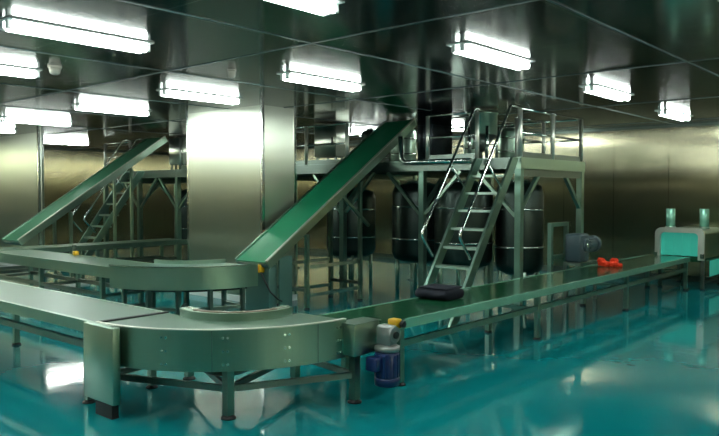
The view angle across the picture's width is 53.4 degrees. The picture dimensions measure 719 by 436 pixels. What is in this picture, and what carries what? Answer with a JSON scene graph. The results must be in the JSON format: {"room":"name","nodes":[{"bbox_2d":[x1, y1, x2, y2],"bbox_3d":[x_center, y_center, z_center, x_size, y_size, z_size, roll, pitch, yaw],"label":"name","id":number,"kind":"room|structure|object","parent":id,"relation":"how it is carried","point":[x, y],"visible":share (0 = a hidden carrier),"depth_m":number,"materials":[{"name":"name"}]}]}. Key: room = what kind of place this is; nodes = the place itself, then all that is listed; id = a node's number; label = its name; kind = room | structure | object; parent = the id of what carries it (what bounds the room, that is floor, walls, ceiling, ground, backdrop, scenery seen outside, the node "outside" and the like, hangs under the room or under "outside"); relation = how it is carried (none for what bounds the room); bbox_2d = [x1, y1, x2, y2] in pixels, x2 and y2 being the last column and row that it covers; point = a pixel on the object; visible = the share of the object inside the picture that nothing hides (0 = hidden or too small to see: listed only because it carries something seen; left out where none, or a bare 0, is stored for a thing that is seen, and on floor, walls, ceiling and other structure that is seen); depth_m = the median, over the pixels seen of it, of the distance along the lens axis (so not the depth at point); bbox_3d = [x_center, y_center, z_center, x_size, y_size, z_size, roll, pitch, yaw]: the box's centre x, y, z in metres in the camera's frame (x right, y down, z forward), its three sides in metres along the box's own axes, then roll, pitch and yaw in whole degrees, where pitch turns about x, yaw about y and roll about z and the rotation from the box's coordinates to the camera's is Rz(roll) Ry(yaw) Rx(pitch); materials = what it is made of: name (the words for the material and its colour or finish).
{"room":"factory floor","nodes":[
{"label":"factory floor","id":0,"kind":"room"},
{"bbox_2d":[0,132,44,265],"bbox_3d":[-8.565,-0.416,17.618,3.174,3.200,0.144,2,3,41],"label":"column","id":1,"kind":"structure","parent":0,"point":[21,155],"depth_m":17.14,"materials":[{"name":"silver metal"}]},
{"bbox_2d":[44,150,178,244],"bbox_3d":[-14.542,-0.390,16.878,0.100,3.200,24.400,2,3,41],"label":"wall","id":2,"kind":"structure","parent":0,"point":[64,170],"depth_m":23.50,"materials":[{"name":"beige metal"}]},
{"bbox_2d":[44,148,168,154],"bbox_3d":[-14.503,-1.962,16.769,0.030,0.050,24.370,2,3,41],"label":"trim","id":3,"kind":"structure","parent":2,"relation":"attached to","point":[44,148],"depth_m":23.32,"materials":[{"name":"silver metal"}]},
{"bbox_2d":[48,58,718,134],"bbox_3d":[-1.854,-1.827,12.261,24.960,0.006,0.022,2,3,41],"label":"trim","id":4,"kind":"structure","parent":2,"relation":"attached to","point":[712,58],"depth_m":9.28,"materials":[{"name":"grey metal"}]},
{"bbox_2d":[81,96,718,148],"bbox_3d":[0.259,-1.911,14.690,24.960,0.006,0.022,2,3,41],"label":"trim","id":5,"kind":"structure","parent":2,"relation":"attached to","point":[718,96],"depth_m":11.76,"materials":[{"name":"grey metal"}]},
{"bbox_2d":[160,118,714,153],"bbox_3d":[2.358,-1.996,17.103,24.960,0.006,0.022,2,3,41],"label":"trim","id":6,"kind":"structure","parent":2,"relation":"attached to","point":[708,118],"depth_m":14.61,"materials":[{"name":"grey metal"}]},
{"bbox_2d":[186,105,296,302],"bbox_3d":[-2.062,-0.232,12.352,2.024,3.200,0.764,2,3,41],"label":"column","id":7,"kind":"structure","parent":0,"point":[241,162],"depth_m":11.89,"materials":[{"name":"silver metal"}]},
{"bbox_2d":[0,0,718,153],"bbox_3d":[-5.070,-1.751,8.592,25.000,0.100,24.400,2,3,41],"label":"ceiling","id":8,"kind":"structure","parent":0,"point":[560,41],"depth_m":7.56,"materials":[{"name":"metal"}]},
{"bbox_2d":[0,128,17,132],"bbox_3d":[-8.018,-1.890,15.261,0.250,0.088,1.320,2,3,41],"label":"ceiling light","id":9,"kind":"object","parent":8,"relation":"attached to","point":[2,130],"visible":1,"depth_m":15.57,"materials":[{"name":"white plastic"}]},
{"bbox_2d":[0,64,42,77],"bbox_3d":[-4.122,-1.626,7.705,0.250,0.088,1.320,2,3,41],"label":"ceiling light","id":10,"kind":"object","parent":8,"relation":"attached to","point":[8,70],"visible":1,"depth_m":7.98,"materials":[{"name":"white plastic"}]},
{"bbox_2d":[0,116,72,125],"bbox_3d":[-6.131,-1.833,13.621,0.250,0.088,1.320,2,3,41],"label":"ceiling light","id":11,"kind":"object","parent":8,"relation":"attached to","point":[4,118],"visible":1,"depth_m":13.53,"materials":[{"name":"white plastic"}]},
{"bbox_2d":[47,65,61,74],"bbox_3d":[-3.362,-1.629,7.893,0.150,0.095,0.150,2,3,41],"label":"smoke detector","id":12,"kind":"object","parent":8,"relation":"attached to","point":[53,69],"visible":1,"depth_m":7.85,"materials":[{"name":"white plastic"}]},
{"bbox_2d":[43,140,89,145],"bbox_3d":[-7.946,-2.032,19.303,0.250,0.088,1.320,2,3,41],"label":"ceiling light","id":13,"kind":"object","parent":8,"relation":"attached to","point":[45,141],"visible":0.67,"depth_m":19.25,"materials":[{"name":"white plastic"}]},
{"bbox_2d":[0,16,153,53],"bbox_3d":[-2.432,-1.575,6.236,0.250,0.088,1.320,2,3,41],"label":"ceiling light","id":14,"kind":"object","parent":8,"relation":"attached to","point":[9,24],"visible":1,"depth_m":6.11,"materials":[{"name":"white plastic"}]},
{"bbox_2d":[71,103,151,115],"bbox_3d":[-4.051,-1.768,11.748,0.250,0.088,1.320,2,3,41],"label":"ceiling light","id":15,"kind":"object","parent":8,"relation":"attached to","point":[83,107],"visible":1,"depth_m":11.64,"materials":[{"name":"white plastic"}]},
{"bbox_2d":[0,121,303,143],"bbox_3d":[-8.857,-1.812,11.857,0.022,0.006,24.360,2,3,41],"label":"trim","id":16,"kind":"structure","parent":8,"relation":"attached to","point":[0,121],"depth_m":15.86,"materials":[{"name":"grey metal"}]},
{"bbox_2d":[5,106,358,137],"bbox_3d":[-6.895,-1.753,10.152,0.022,0.006,24.360,2,3,41],"label":"trim","id":17,"kind":"structure","parent":8,"relation":"attached to","point":[5,106],"depth_m":12.73,"materials":[{"name":"grey metal"}]},
{"bbox_2d":[156,88,242,104],"bbox_3d":[-2.244,-1.711,10.139,0.250,0.088,1.320,2,3,41],"label":"ceiling light","id":18,"kind":"object","parent":8,"relation":"attached to","point":[166,92],"visible":1,"depth_m":10.03,"materials":[{"name":"white plastic"}]},
{"bbox_2d":[0,83,457,134],"bbox_3d":[-5.083,-1.698,8.579,0.022,0.006,24.360,2,3,41],"label":"trim","id":19,"kind":"structure","parent":8,"relation":"attached to","point":[0,83],"depth_m":10.55,"materials":[{"name":"grey metal"}]},
{"bbox_2d":[227,69,235,78],"bbox_3d":[-1.452,-1.638,8.140,0.100,0.095,0.100,2,3,41],"label":"smoke detector","id":20,"kind":"object","parent":8,"relation":"attached to","point":[231,72],"visible":1,"depth_m":8.11,"materials":[{"name":"white plastic"}]},
{"bbox_2d":[0,0,538,103],"bbox_3d":[-4.012,-1.740,9.780,24.960,0.006,0.022,2,3,41],"label":"trim","id":21,"kind":"structure","parent":8,"relation":"attached to","point":[530,0],"depth_m":6.63,"materials":[{"name":"grey metal"}]},
{"bbox_2d":[0,46,563,130],"bbox_3d":[-3.272,-1.643,7.005,0.022,0.006,24.360,2,3,41],"label":"trim","id":22,"kind":"structure","parent":8,"relation":"attached to","point":[0,46],"depth_m":8.59,"materials":[{"name":"grey metal"}]},
{"bbox_2d":[266,0,344,15],"bbox_3d":[-0.630,-1.525,4.804,0.250,0.088,1.320,2,3,41],"label":"ceiling light","id":23,"kind":"object","parent":8,"relation":"attached to","point":[320,7],"visible":1,"depth_m":5.11,"materials":[{"name":"white plastic"}]},
{"bbox_2d":[277,71,364,91],"bbox_3d":[-0.448,-1.664,8.790,0.250,0.088,1.320,2,3,41],"label":"ceiling light","id":24,"kind":"object","parent":8,"relation":"attached to","point":[290,76],"visible":1,"depth_m":8.66,"materials":[{"name":"white plastic"}]},
{"bbox_2d":[349,131,361,134],"bbox_3d":[0.181,-1.938,16.613,0.250,0.088,1.320,2,3,41],"label":"ceiling light","id":25,"kind":"object","parent":8,"relation":"attached to","point":[350,132],"visible":0.23,"depth_m":16.15,"materials":[{"name":"white plastic"}]},
{"bbox_2d":[452,125,463,130],"bbox_3d":[1.763,-1.873,14.775,0.250,0.088,1.320,2,3,41],"label":"ceiling light","id":26,"kind":"object","parent":8,"relation":"attached to","point":[452,125],"visible":0.16,"depth_m":15.02,"materials":[{"name":"white plastic"}]},
{"bbox_2d":[446,41,534,69],"bbox_3d":[1.339,-1.607,7.159,0.250,0.088,1.320,2,3,41],"label":"ceiling light","id":27,"kind":"object","parent":8,"relation":"attached to","point":[466,48],"visible":1,"depth_m":7.00,"materials":[{"name":"white plastic"}]},
{"bbox_2d":[578,84,633,100],"bbox_3d":[3.383,-1.698,9.752,0.250,0.088,1.320,2,3,41],"label":"ceiling light","id":28,"kind":"object","parent":8,"relation":"attached to","point":[596,89],"visible":1,"depth_m":9.58,"materials":[{"name":"white plastic"}]},
{"bbox_2d":[655,109,692,120],"bbox_3d":[5.533,-1.796,12.559,0.250,0.088,1.320,2,3,41],"label":"ceiling light","id":29,"kind":"object","parent":8,"relation":"attached to","point":[668,113],"visible":1,"depth_m":12.35,"materials":[{"name":"white plastic"}]},
{"bbox_2d":[0,244,718,435],"bbox_3d":[-5.070,1.547,8.707,25.000,0.100,24.400,2,3,41],"label":"floor","id":30,"kind":"structure","parent":0,"point":[597,368],"depth_m":6.72,"materials":[{"name":"teal paint"}]},
{"bbox_2d":[44,283,89,292],"bbox_3d":[-5.806,1.292,12.122,0.100,0.170,2.600,2,3,41],"label":"pipe","id":31,"kind":"object","parent":30,"relation":"on","point":[74,284],"visible":0.31,"depth_m":12.82,"materials":[{"name":"metal"}]},
{"bbox_2d":[0,245,148,306],"bbox_3d":[-4.840,0.932,11.681,4.152,0.920,0.728,2,3,41],"label":"conveyor","id":32,"kind":"object","parent":30,"relation":"on","point":[75,263],"visible":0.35,"depth_m":11.40,"materials":[{"name":"silver metal"}]},
{"bbox_2d":[1,136,167,276],"bbox_3d":[-5.803,-0.291,15.402,0.806,3.105,3.427,2,3,41],"label":"conveyor","id":33,"kind":"object","parent":30,"relation":"on","point":[23,233],"visible":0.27,"depth_m":15.25,"materials":[{"name":"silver metal"}]},
{"bbox_2d":[0,280,170,403],"bbox_3d":[-4.469,1.147,8.409,6.692,0.720,0.728,2,3,41],"label":"conveyor","id":34,"kind":"object","parent":30,"relation":"on","point":[68,310],"visible":0.61,"depth_m":6.83,"materials":[{"name":"silver metal"}]},
{"bbox_2d":[0,238,187,280],"bbox_3d":[-6.195,0.936,13.873,0.705,0.760,6.362,2,3,41],"label":"conveyor","id":35,"kind":"object","parent":30,"relation":"on","point":[96,246],"visible":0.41,"depth_m":14.79,"materials":[{"name":"silver metal"}]},
{"bbox_2d":[60,138,144,273],"bbox_3d":[-5.977,-0.344,16.779,0.642,3.115,1.916,2,3,41],"label":"ladder","id":36,"kind":"object","parent":30,"relation":"on","point":[104,228],"visible":0.62,"depth_m":16.83,"materials":[{"name":"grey metal"}]},
{"bbox_2d":[174,188,187,244],"bbox_3d":[-4.170,0.203,18.085,1.018,1.930,1.024,2,3,41],"label":"tank","id":37,"kind":"object","parent":30,"relation":"on","point":[183,192],"visible":0.14,"depth_m":17.61,"materials":[{"name":"metal"}]},
{"bbox_2d":[109,259,257,315],"bbox_3d":[-2.475,1.038,10.098,1.470,0.820,1.470,2,3,41],"label":"conveyor","id":38,"kind":"object","parent":30,"relation":"on","point":[177,276],"visible":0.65,"depth_m":9.83,"materials":[{"name":"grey metal"}]},
{"bbox_2d":[103,136,299,267],"bbox_3d":[-4.081,-0.369,17.862,5.000,3.089,2.350,2,3,41],"label":"platform","id":39,"kind":"object","parent":30,"relation":"on","point":[176,177],"visible":0.27,"depth_m":17.27,"materials":[{"name":"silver metal"}]},
{"bbox_2d":[169,137,186,169],"bbox_3d":[-4.417,-1.579,17.814,0.600,0.830,0.440,2,3,41],"label":"base cabinet","id":40,"kind":"object","parent":39,"relation":"on","point":[173,142],"visible":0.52,"depth_m":17.64,"materials":[{"name":"silver metal"}]},
{"bbox_2d":[83,305,380,420],"bbox_3d":[-1.123,1.188,6.157,1.905,0.795,1.871,2,3,41],"label":"conveyor","id":41,"kind":"object","parent":30,"relation":"on","point":[226,344],"visible":0.98,"depth_m":5.76,"materials":[{"name":"silver metal"}]},
{"bbox_2d":[235,118,416,309],"bbox_3d":[-0.428,-0.194,11.921,0.790,3.155,3.690,2,3,41],"label":"conveyor","id":42,"kind":"object","parent":30,"relation":"on","point":[274,288],"visible":0.9,"depth_m":11.43,"materials":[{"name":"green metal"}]},
{"bbox_2d":[258,265,264,272],"bbox_3d":[-1.473,0.744,10.502,0.100,0.120,0.130,2,3,41],"label":"switch","id":43,"kind":"object","parent":42,"relation":"attached to","point":[261,269],"depth_m":10.46,"materials":[{"name":"yellow plastic"}]},
{"bbox_2d":[326,187,375,283],"bbox_3d":[-0.170,0.325,14.610,1.018,1.930,1.024,2,3,41],"label":"tank","id":44,"kind":"object","parent":30,"relation":"on","point":[368,197],"visible":0.5,"depth_m":14.21,"materials":[{"name":"metal"}]},
{"bbox_2d":[391,181,437,288],"bbox_3d":[1.113,0.314,13.494,1.018,2.030,1.024,2,3,41],"label":"tank","id":45,"kind":"object","parent":30,"relation":"on","point":[404,237],"visible":0.59,"depth_m":13.09,"materials":[{"name":"metal"}]},
{"bbox_2d":[296,107,584,311],"bbox_3d":[1.025,-0.214,13.427,5.730,3.089,2.350,2,3,41],"label":"platform","id":46,"kind":"object","parent":30,"relation":"on","point":[530,164],"visible":0.56,"depth_m":11.97,"materials":[{"name":"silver metal"}]},
{"bbox_2d":[315,125,344,159],"bbox_3d":[-0.576,-1.462,14.477,0.600,0.830,0.440,2,3,41],"label":"base cabinet","id":47,"kind":"object","parent":46,"relation":"on","point":[335,133],"visible":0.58,"depth_m":14.28,"materials":[{"name":"silver metal"}]},
{"bbox_2d":[360,128,374,141],"bbox_3d":[0.229,-1.468,14.930,0.422,0.810,0.424,2,3,41],"label":"tank","id":48,"kind":"object","parent":46,"relation":"on","point":[365,133],"visible":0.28,"depth_m":14.79,"materials":[{"name":"silver metal"}]},
{"bbox_2d":[380,152,389,161],"bbox_3d":[0.569,-1.372,14.638,0.322,0.640,0.324,2,3,41],"label":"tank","id":49,"kind":"object","parent":46,"relation":"on","point":[386,158],"visible":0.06,"depth_m":14.50,"materials":[{"name":"silver metal"}]},
{"bbox_2d":[390,129,416,161],"bbox_3d":[0.875,-1.436,14.303,0.541,0.790,0.544,2,3,41],"label":"tank","id":50,"kind":"object","parent":46,"relation":"on","point":[409,142],"visible":0.35,"depth_m":14.09,"materials":[{"name":"silver metal"}]},
{"bbox_2d":[417,110,451,159],"bbox_3d":[1.316,-1.406,12.462,0.300,0.860,0.640,2,3,41],"label":"duct","id":51,"kind":"object","parent":46,"relation":"on","point":[441,125],"visible":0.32,"depth_m":12.28,"materials":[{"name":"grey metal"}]},
{"bbox_2d":[398,136,472,164],"bbox_3d":[1.220,-1.118,11.614,1.440,0.482,0.140,2,3,41],"label":"pipe","id":52,"kind":"object","parent":46,"relation":"attached to","point":[400,138],"visible":1,"depth_m":11.67,"materials":[{"name":"silver metal"}]},
{"bbox_2d":[463,117,482,157],"bbox_3d":[2.052,-1.421,12.882,0.362,0.860,0.364,2,3,41],"label":"tank","id":53,"kind":"object","parent":46,"relation":"on","point":[465,149],"visible":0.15,"depth_m":12.78,"materials":[{"name":"silver metal"}]},
{"bbox_2d":[468,112,498,157],"bbox_3d":[2.109,-1.371,12.171,0.494,0.810,0.494,2,3,41],"label":"tank","id":54,"kind":"object","parent":46,"relation":"on","point":[488,121],"visible":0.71,"depth_m":11.99,"materials":[{"name":"silver metal"}]},
{"bbox_2d":[499,126,524,157],"bbox_3d":[2.681,-1.301,12.604,0.462,0.640,0.464,2,3,41],"label":"tank","id":55,"kind":"object","parent":46,"relation":"on","point":[507,137],"visible":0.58,"depth_m":12.43,"materials":[{"name":"silver metal"}]},
{"bbox_2d":[434,179,492,285],"bbox_3d":[1.794,0.353,12.373,1.018,2.030,1.024,2,3,41],"label":"tank","id":56,"kind":"object","parent":30,"relation":"on","point":[443,210],"visible":0.55,"depth_m":11.95,"materials":[{"name":"metal"}]},
{"bbox_2d":[421,104,521,327],"bbox_3d":[1.547,-0.115,10.242,0.662,3.115,1.916,2,3,41],"label":"ladder","id":57,"kind":"object","parent":30,"relation":"on","point":[437,264],"visible":0.93,"depth_m":10.24,"materials":[{"name":"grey metal"}]},
{"bbox_2d":[317,255,689,387],"bbox_3d":[2.850,1.120,9.811,1.133,0.675,9.432,2,3,41],"label":"conveyor","id":58,"kind":"object","parent":30,"relation":"on","point":[387,362],"visible":0.88,"depth_m":8.11,"materials":[{"name":"metal"}]},
{"bbox_2d":[388,318,405,328],"bbox_3d":[0.339,0.955,6.455,0.150,0.090,0.091,2,3,41],"label":"switch","id":59,"kind":"object","parent":58,"relation":"attached to","point":[398,322],"depth_m":6.43,"materials":[{"name":"yellow plastic"}]},
{"bbox_2d":[415,284,463,300],"bbox_3d":[0.903,0.835,8.046,0.430,0.135,0.417,2,3,41],"label":"bag","id":60,"kind":"object","parent":58,"relation":"on","point":[431,291],"visible":1,"depth_m":7.93,"materials":[{"name":"fabric"}]},
{"bbox_2d":[597,257,622,266],"bbox_3d":[4.046,0.709,11.531,0.388,0.144,0.202,0,2,-4],"label":"crumpled cloth","id":61,"kind":"object","parent":58,"relation":"on","point":[614,262],"visible":1,"depth_m":11.48,"materials":[{"name":"red fabric"}]},
{"bbox_2d":[494,180,544,281],"bbox_3d":[2.754,0.354,12.334,0.839,2.030,0.844,2,3,41],"label":"tank","id":62,"kind":"object","parent":30,"relation":"on","point":[533,227],"visible":0.61,"depth_m":12.01,"materials":[{"name":"metal"}]},
{"bbox_2d":[547,222,568,300],"bbox_3d":[3.389,0.724,12.192,0.070,1.300,0.670,2,3,41],"label":"support frame","id":63,"kind":"object","parent":30,"relation":"on","point":[550,257],"visible":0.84,"depth_m":11.96,"materials":[{"name":"green metal"}]},
{"bbox_2d":[563,233,601,302],"bbox_3d":[3.786,0.815,12.042,0.340,1.130,0.890,2,3,41],"label":"motor","id":64,"kind":"object","parent":30,"relation":"on","point":[578,246],"visible":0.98,"depth_m":11.76,"materials":[{"name":"grey metal"}]},
{"bbox_2d":[654,209,718,290],"bbox_3d":[6.408,0.566,13.863,0.880,1.500,1.430,2,3,41],"label":"tunnel","id":65,"kind":"object","parent":30,"relation":"on","point":[701,243],"visible":0.98,"depth_m":13.49,"materials":[{"name":"silver metal"}]},
{"bbox_2d":[661,226,718,258],"bbox_3d":[6.438,0.465,13.893,0.780,0.540,1.340,2,3,41],"label":"hood","id":66,"kind":"object","parent":65,"relation":"attached to","point":[687,241],"depth_m":13.44,"materials":[{"name":"silver metal"}]},
{"bbox_2d":[709,259,718,276],"bbox_3d":[6.877,0.948,13.806,0.010,0.300,0.800,2,3,41],"label":"curtain","id":67,"kind":"object","parent":65,"relation":"hanging from","point":[714,264],"depth_m":13.72,"materials":[{"name":"teal plastic"}]},
{"bbox_2d":[181,125,718,276],"bbox_3d":[2.966,-0.425,17.889,25.000,3.200,0.100,2,3,41],"label":"wall","id":68,"kind":"structure","parent":0,"point":[631,177],"depth_m":15.44,"materials":[{"name":"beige metal"}]},
{"bbox_2d":[117,0,675,124],"bbox_3d":[-1.499,-1.589,5.464,0.022,0.006,24.360,2,3,41],"label":"trim","id":69,"kind":"structure","parent":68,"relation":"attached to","point":[117,0],"depth_m":6.90,"materials":[{"name":"grey metal"}]},
{"bbox_2d":[297,247,716,282],"bbox_3d":[2.935,1.115,17.891,24.980,0.120,0.020,2,3,41],"label":"baseboard","id":70,"kind":"structure","parent":68,"relation":"attached to","point":[380,255],"depth_m":16.50,"materials":[{"name":"silver metal"}]},
{"bbox_2d":[296,122,718,148],"bbox_3d":[2.935,-1.997,17.775,24.970,0.050,0.030,2,3,41],"label":"trim","id":71,"kind":"structure","parent":68,"relation":"attached to","point":[713,123],"depth_m":15.39,"materials":[{"name":"silver metal"}]},
{"bbox_2d":[546,0,718,76],"bbox_3d":[0.275,-1.535,3.923,0.022,0.006,24.360,2,3,41],"label":"trim","id":72,"kind":"structure","parent":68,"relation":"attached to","point":[551,1],"depth_m":6.25,"materials":[{"name":"grey metal"}]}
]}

